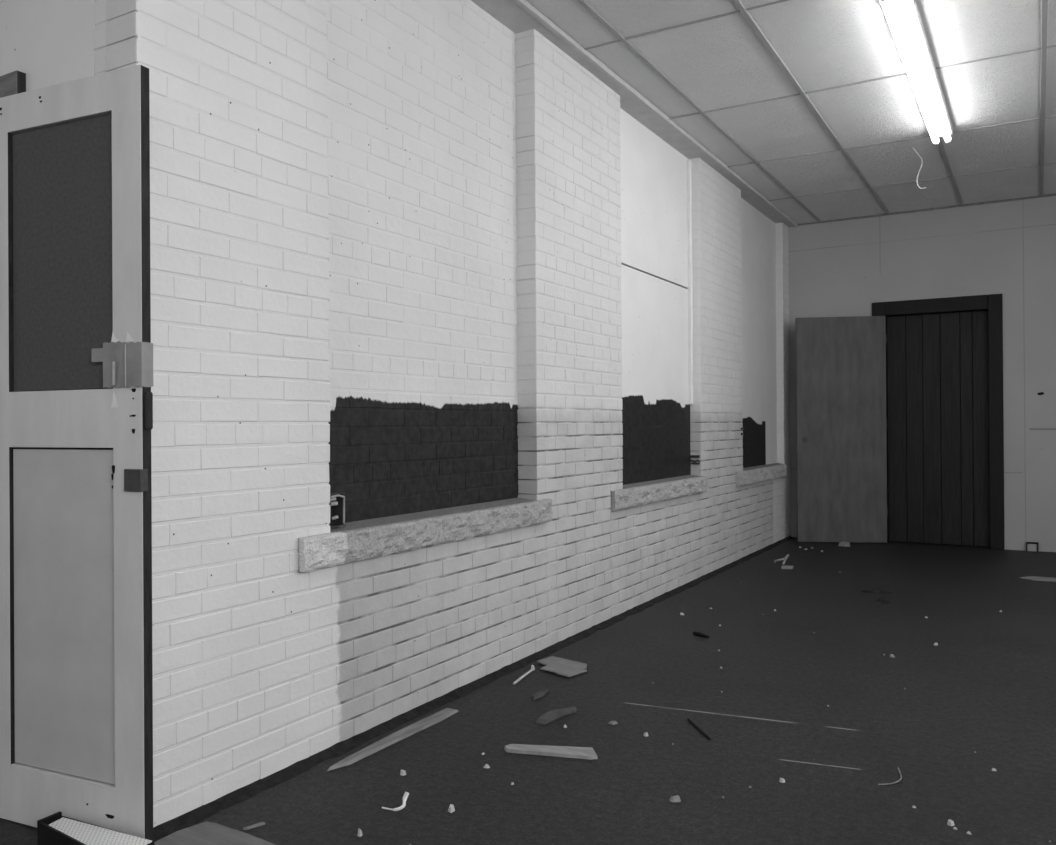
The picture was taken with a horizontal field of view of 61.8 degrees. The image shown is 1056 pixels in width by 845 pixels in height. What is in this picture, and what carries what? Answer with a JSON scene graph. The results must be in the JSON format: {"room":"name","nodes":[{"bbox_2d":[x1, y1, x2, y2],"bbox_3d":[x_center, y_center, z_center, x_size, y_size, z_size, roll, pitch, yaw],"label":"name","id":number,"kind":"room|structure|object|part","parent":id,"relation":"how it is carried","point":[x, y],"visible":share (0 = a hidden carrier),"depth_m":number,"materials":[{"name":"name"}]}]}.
{"room":"abandoned empty room","nodes":[
{"label":"abandoned empty room","id":0,"kind":"room"},
{"bbox_2d":[0,0,140,91],"bbox_3d":[-2.073,-0.395,3.067,2.399,3.090,0.132,0,0,30],"label":"wall","id":1,"kind":"structure","parent":0,"point":[51,42],"depth_m":2.61,"materials":[{"name":"white paint"}]},
{"bbox_2d":[0,70,25,97],"bbox_3d":[-1.714,-1.017,2.771,0.426,0.084,0.027,0,0,30],"label":"wooden block","id":2,"kind":"object","parent":1,"relation":"attached to","point":[12,83],"visible":0.6,"depth_m":2.67,"materials":[{"name":"grey wood"}]},
{"bbox_2d":[0,65,152,840],"bbox_3d":[-1.289,0.100,2.453,0.638,2.078,0.041,0,0,24],"label":"door","id":3,"kind":"structure","parent":1,"relation":"in","point":[76,347],"depth_m":2.43,"materials":[{"name":"grey paint"}]},
{"bbox_3d":[-1.294,-0.461,2.458,0.410,0.738,0.007,0,0,24],"label":"panel","id":4,"kind":"part","parent":3,"relation":"part of","materials":[{"name":"black glass"}]},
{"bbox_3d":[-1.289,0.525,2.454,0.408,0.899,0.009,0,0,24],"label":"panel","id":5,"kind":"part","parent":3,"relation":"part of","materials":[{"name":"paint"}]},
{"bbox_3d":[-1.002,-0.031,2.329,0.010,0.100,0.026,0,0,24],"label":"latch plate","id":6,"kind":"part","parent":3,"relation":"part of","materials":[{"name":"grey metal"}]},
{"bbox_2d":[106,0,790,827],"bbox_3d":[0.580,-0.404,5.858,0.602,3.090,7.623,0,0,30],"label":"wall","id":7,"kind":"structure","parent":0,"point":[261,665],"depth_m":2.99,"materials":[{"name":"brick"}]},
{"bbox_2d":[326,0,518,522],"bbox_3d":[-0.429,-0.734,3.753,0.023,2.430,1.470,0,0,30],"label":"window","id":8,"kind":"structure","parent":7,"relation":"in","point":[422,178],"depth_m":3.70,"materials":[{"name":"paint"}]},
{"bbox_2d":[297,498,552,571],"bbox_3d":[-0.355,0.433,3.678,0.159,0.124,1.726,0,0,30],"label":"window sill","id":9,"kind":"structure","parent":7,"relation":"attached to","point":[376,537],"depth_m":3.44,"materials":[{"name":"stone"}]},
{"bbox_2d":[329,492,345,527],"bbox_3d":[-0.705,0.311,3.141,0.065,0.120,0.098,0,0,30],"label":"junction box","id":10,"kind":"object","parent":9,"relation":"on","point":[337,499],"visible":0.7,"depth_m":3.17,"materials":[{"name":"metal"}]},
{"bbox_2d":[153,536,793,841],"bbox_3d":[0.790,1.126,5.551,0.064,0.025,7.286,0,0,30],"label":"baseboard","id":11,"kind":"structure","parent":7,"relation":"attached to","point":[192,817],"depth_m":3.30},
{"bbox_2d":[471,0,797,226],"bbox_3d":[0.746,-1.954,5.606,0.220,0.050,7.288,0,0,30],"label":"trim","id":12,"kind":"structure","parent":7,"relation":"attached to","point":[518,16],"depth_m":5.26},
{"bbox_2d":[620,108,692,484],"bbox_3d":[0.826,-0.735,5.874,0.074,2.430,1.404,0,0,30],"label":"window","id":13,"kind":"structure","parent":7,"relation":"in","point":[656,178],"depth_m":5.89,"materials":[{"name":"paint"}]},
{"bbox_2d":[610,475,706,510],"bbox_3d":[0.869,0.446,5.769,0.135,0.128,1.625,0,0,30],"label":"window sill","id":14,"kind":"structure","parent":7,"relation":"attached to","point":[647,492],"depth_m":5.61,"materials":[{"name":"stone"}]},
{"bbox_2d":[690,455,699,464],"bbox_3d":[1.221,0.273,6.439,0.077,0.068,0.031,0,0,30],"label":"bracket","id":15,"kind":"object","parent":7,"relation":"attached to","point":[691,456],"visible":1,"depth_m":6.43,"materials":[{"name":"metal"}]},
{"bbox_2d":[741,198,776,467],"bbox_3d":[2.044,-0.737,7.995,0.062,2.430,1.380,0,0,30],"label":"window","id":16,"kind":"structure","parent":7,"relation":"in","point":[758,232],"depth_m":8.03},
{"bbox_2d":[735,463,786,486],"bbox_3d":[2.075,0.457,7.843,0.123,0.133,1.592,0,0,30],"label":"window sill","id":17,"kind":"structure","parent":7,"relation":"attached to","point":[755,474],"depth_m":7.71,"materials":[{"name":"stone"}]},
{"bbox_2d":[0,537,1055,844],"bbox_3d":[0.433,1.184,3.084,7.100,0.100,12.574,0,0,30],"label":"floor","id":18,"kind":"structure","parent":0,"point":[987,688],"depth_m":3.23,"materials":[{"name":"black carpet"}]},
{"bbox_2d":[37,811,153,844],"bbox_3d":[-1.140,1.103,2.293,0.378,0.076,0.127,0,0,30],"label":"tray","id":19,"kind":"object","parent":18,"relation":"on","point":[54,829],"visible":1,"depth_m":2.31,"materials":[{"name":"white metal"}]},
{"bbox_2d":[154,821,275,844],"bbox_3d":[-0.853,1.135,2.235,0.418,0.008,0.416,0,0,30],"label":"plywood board","id":20,"kind":"object","parent":18,"relation":"on","point":[205,833],"visible":1,"depth_m":2.40,"materials":[{"name":"grey wood"}]},
{"bbox_2d":[243,822,264,829],"bbox_3d":[-0.771,1.136,2.482,0.061,0.006,0.010,0,0,-39],"label":"wood splinter","id":21,"kind":"object","parent":18,"relation":"on","point":[260,823],"visible":1,"depth_m":2.48,"materials":[{"name":"grey wood"}]},
{"bbox_2d":[357,828,362,836],"bbox_3d":[-0.462,1.126,2.428,0.015,0.022,0.011,0,0,-45],"label":"chip","id":22,"kind":"object","parent":18,"relation":"on","point":[359,834],"visible":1,"depth_m":2.42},
{"bbox_2d":[327,708,458,770],"bbox_3d":[-0.470,1.134,3.183,0.062,0.010,0.710,0,0,30],"label":"wood lath","id":23,"kind":"object","parent":18,"relation":"on","point":[418,726],"visible":1,"depth_m":3.17,"materials":[{"name":"grey wood"}]},
{"bbox_2d":[382,792,408,810],"bbox_3d":[-0.387,1.115,2.592,0.082,0.042,0.040,0,0,-18],"label":"paper curl","id":24,"kind":"object","parent":18,"relation":"on","point":[406,794],"visible":1,"depth_m":2.59,"materials":[{"name":"white paper"}]},
{"bbox_2d":[448,804,454,812],"bbox_3d":[-0.224,1.127,2.580,0.020,0.017,0.029,0,0,19],"label":"chip","id":25,"kind":"object","parent":18,"relation":"on","point":[451,809],"visible":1,"depth_m":2.57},
{"bbox_2d":[513,668,534,684],"bbox_3d":[-0.018,1.132,3.939,0.013,0.015,0.237,0,0,22],"label":"stick","id":26,"kind":"object","parent":18,"relation":"on","point":[532,669],"visible":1,"depth_m":3.92,"materials":[{"name":"white wood"}]},
{"bbox_2d":[531,688,548,699],"bbox_3d":[0.054,1.131,3.678,0.031,0.012,0.146,0,0,30],"label":"strip","id":27,"kind":"object","parent":18,"relation":"on","point":[543,692],"visible":1,"depth_m":3.66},
{"bbox_2d":[504,744,597,759],"bbox_3d":[0.077,1.129,3.025,0.329,0.012,0.080,0,0,8],"label":"wood offcut","id":28,"kind":"object","parent":18,"relation":"on","point":[589,753],"visible":1,"depth_m":3.02,"materials":[{"name":"grey wood"}]},
{"bbox_2d":[536,707,576,723],"bbox_3d":[0.108,1.129,3.418,0.070,0.014,0.224,-1,0,42],"label":"strip","id":29,"kind":"object","parent":18,"relation":"on","point":[552,715],"visible":1,"depth_m":3.40,"materials":[{"name":"grey wood"}]},
{"bbox_2d":[537,656,586,676],"bbox_3d":[0.153,1.129,4.085,0.264,0.011,0.210,-1,0,40],"label":"sheet","id":30,"kind":"object","parent":18,"relation":"on","point":[560,666],"visible":1,"depth_m":4.07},
{"bbox_2d":[669,795,680,801],"bbox_3d":[0.439,1.125,2.640,0.033,0.014,0.024,0,0,-8],"label":"chip","id":31,"kind":"object","parent":18,"relation":"on","point":[676,798],"visible":1,"depth_m":2.63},
{"bbox_2d":[687,718,710,739],"bbox_3d":[0.629,1.128,3.249,0.007,0.008,0.218,0,0,-10],"label":"stick","id":32,"kind":"object","parent":18,"relation":"on","point":[688,719],"visible":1,"depth_m":3.24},
{"bbox_2d":[693,631,708,637],"bbox_3d":[0.917,1.126,4.681,0.025,0.024,0.105,0,0,-36],"label":"stick","id":33,"kind":"object","parent":18,"relation":"on","point":[694,632],"visible":1,"depth_m":4.67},
{"bbox_2d":[774,554,788,564],"bbox_3d":[2.073,1.104,7.125,0.112,0.072,0.205,0,0,-4],"label":"wire loop","id":34,"kind":"object","parent":18,"relation":"on","point":[787,555],"visible":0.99,"depth_m":7.15,"materials":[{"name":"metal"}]},
{"bbox_2d":[781,565,792,568],"bbox_3d":[2.014,1.124,6.846,0.075,0.020,0.070,0,0,30],"label":"chunk","id":35,"kind":"object","parent":18,"relation":"on","point":[783,566],"visible":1,"depth_m":6.83,"materials":[{"name":"grey"}]},
{"bbox_2d":[838,541,849,546],"bbox_3d":[2.917,1.114,8.087,0.093,0.035,0.106,0,0,-44],"label":"chunk","id":36,"kind":"object","parent":18,"relation":"on","point":[843,543],"visible":1,"depth_m":8.06,"materials":[{"name":"grey"}]},
{"bbox_2d":[862,590,876,592],"bbox_3d":[2.268,1.123,5.857,0.105,0.013,0.038,0,0,30],"label":"scrap","id":37,"kind":"object","parent":18,"relation":"on","point":[864,591],"visible":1,"depth_m":5.85,"materials":[{"name":"black"}]},
{"bbox_2d":[878,768,901,784],"bbox_3d":[1.159,1.123,2.790,0.041,0.005,0.174,-1,0,42],"label":"loose wire","id":38,"kind":"object","parent":18,"relation":"on","point":[898,768],"visible":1,"depth_m":2.76,"materials":[{"name":"grey metal"}]},
{"bbox_2d":[947,819,954,825],"bbox_3d":[1.183,1.120,2.469,0.018,0.013,0.017,0,0,-26],"label":"chip","id":39,"kind":"object","parent":18,"relation":"on","point":[950,822],"visible":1,"depth_m":2.47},
{"bbox_2d":[1026,542,1038,551],"bbox_3d":[4.394,1.082,7.683,0.092,0.077,0.046,0,0,30],"label":"floor outlet","id":40,"kind":"object","parent":18,"relation":"on","point":[1030,546],"visible":1,"depth_m":7.67,"materials":[{"name":"white plastic"}]},
{"bbox_2d":[1020,576,1055,581],"bbox_3d":[3.704,1.117,6.280,0.351,0.008,0.140,0,0,30],"label":"paper strip","id":41,"kind":"object","parent":18,"relation":"on","point":[1035,578],"visible":1,"depth_m":6.29,"materials":[{"name":"grey paper"}]},
{"bbox_2d":[527,0,1055,223],"bbox_3d":[0.412,-2.004,3.094,7.100,0.105,12.574,0,0,30],"label":"ceiling","id":42,"kind":"structure","parent":0,"point":[814,104],"depth_m":5.20,"materials":[{"name":"tile"}]},
{"bbox_2d":[880,0,952,144],"bbox_3d":[2.172,-1.906,4.859,0.130,0.102,2.400,0,0,30],"label":"lamp","id":43,"kind":"object","parent":42,"relation":"attached to","point":[903,17],"visible":1,"depth_m":4.62,"materials":[{"name":"glass"}]},
{"bbox_2d":[913,148,925,188],"bbox_3d":[2.794,-1.817,6.297,0.086,0.303,0.010,0,0,30],"label":"loose wire","id":44,"kind":"object","parent":42,"relation":"hanging from","point":[913,148],"visible":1,"depth_m":6.29,"materials":[{"name":"white plastic"}]},
{"bbox_2d":[788,196,1055,551],"bbox_3d":[4.389,-0.423,7.857,5.200,3.090,0.250,0,0,30],"label":"wall","id":45,"kind":"structure","parent":0,"point":[1008,248],"depth_m":7.87,"materials":[{"name":"grey paint"}]},
{"bbox_2d":[796,316,887,542],"bbox_3d":[2.956,0.066,8.307,0.824,2.122,0.044,0,0,7],"label":"door","id":46,"kind":"structure","parent":45,"relation":"in","point":[841,422],"depth_m":8.29,"materials":[{"name":"wood"}]},
{"bbox_2d":[797,193,1055,225],"bbox_3d":[4.481,-1.973,7.645,4.208,0.032,0.022,0,0,30],"label":"trim","id":47,"kind":"structure","parent":45,"relation":"attached to","point":[1054,194],"depth_m":8.08,"materials":[{"name":"grey wood"}]},
{"bbox_2d":[887,310,989,546],"bbox_3d":[3.782,0.058,8.150,0.851,2.126,0.040,0,0,30],"label":"door","id":48,"kind":"structure","parent":45,"relation":"in","point":[938,395],"depth_m":8.13,"materials":[{"name":"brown wood"}]},
{"bbox_2d":[872,294,1004,549],"bbox_3d":[3.761,-0.005,8.121,1.090,2.264,0.122,0,0,30],"label":"door frame","id":49,"kind":"structure","parent":45,"relation":"attached to","point":[993,303],"depth_m":7.84,"materials":[{"name":"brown wood"}]}
]}

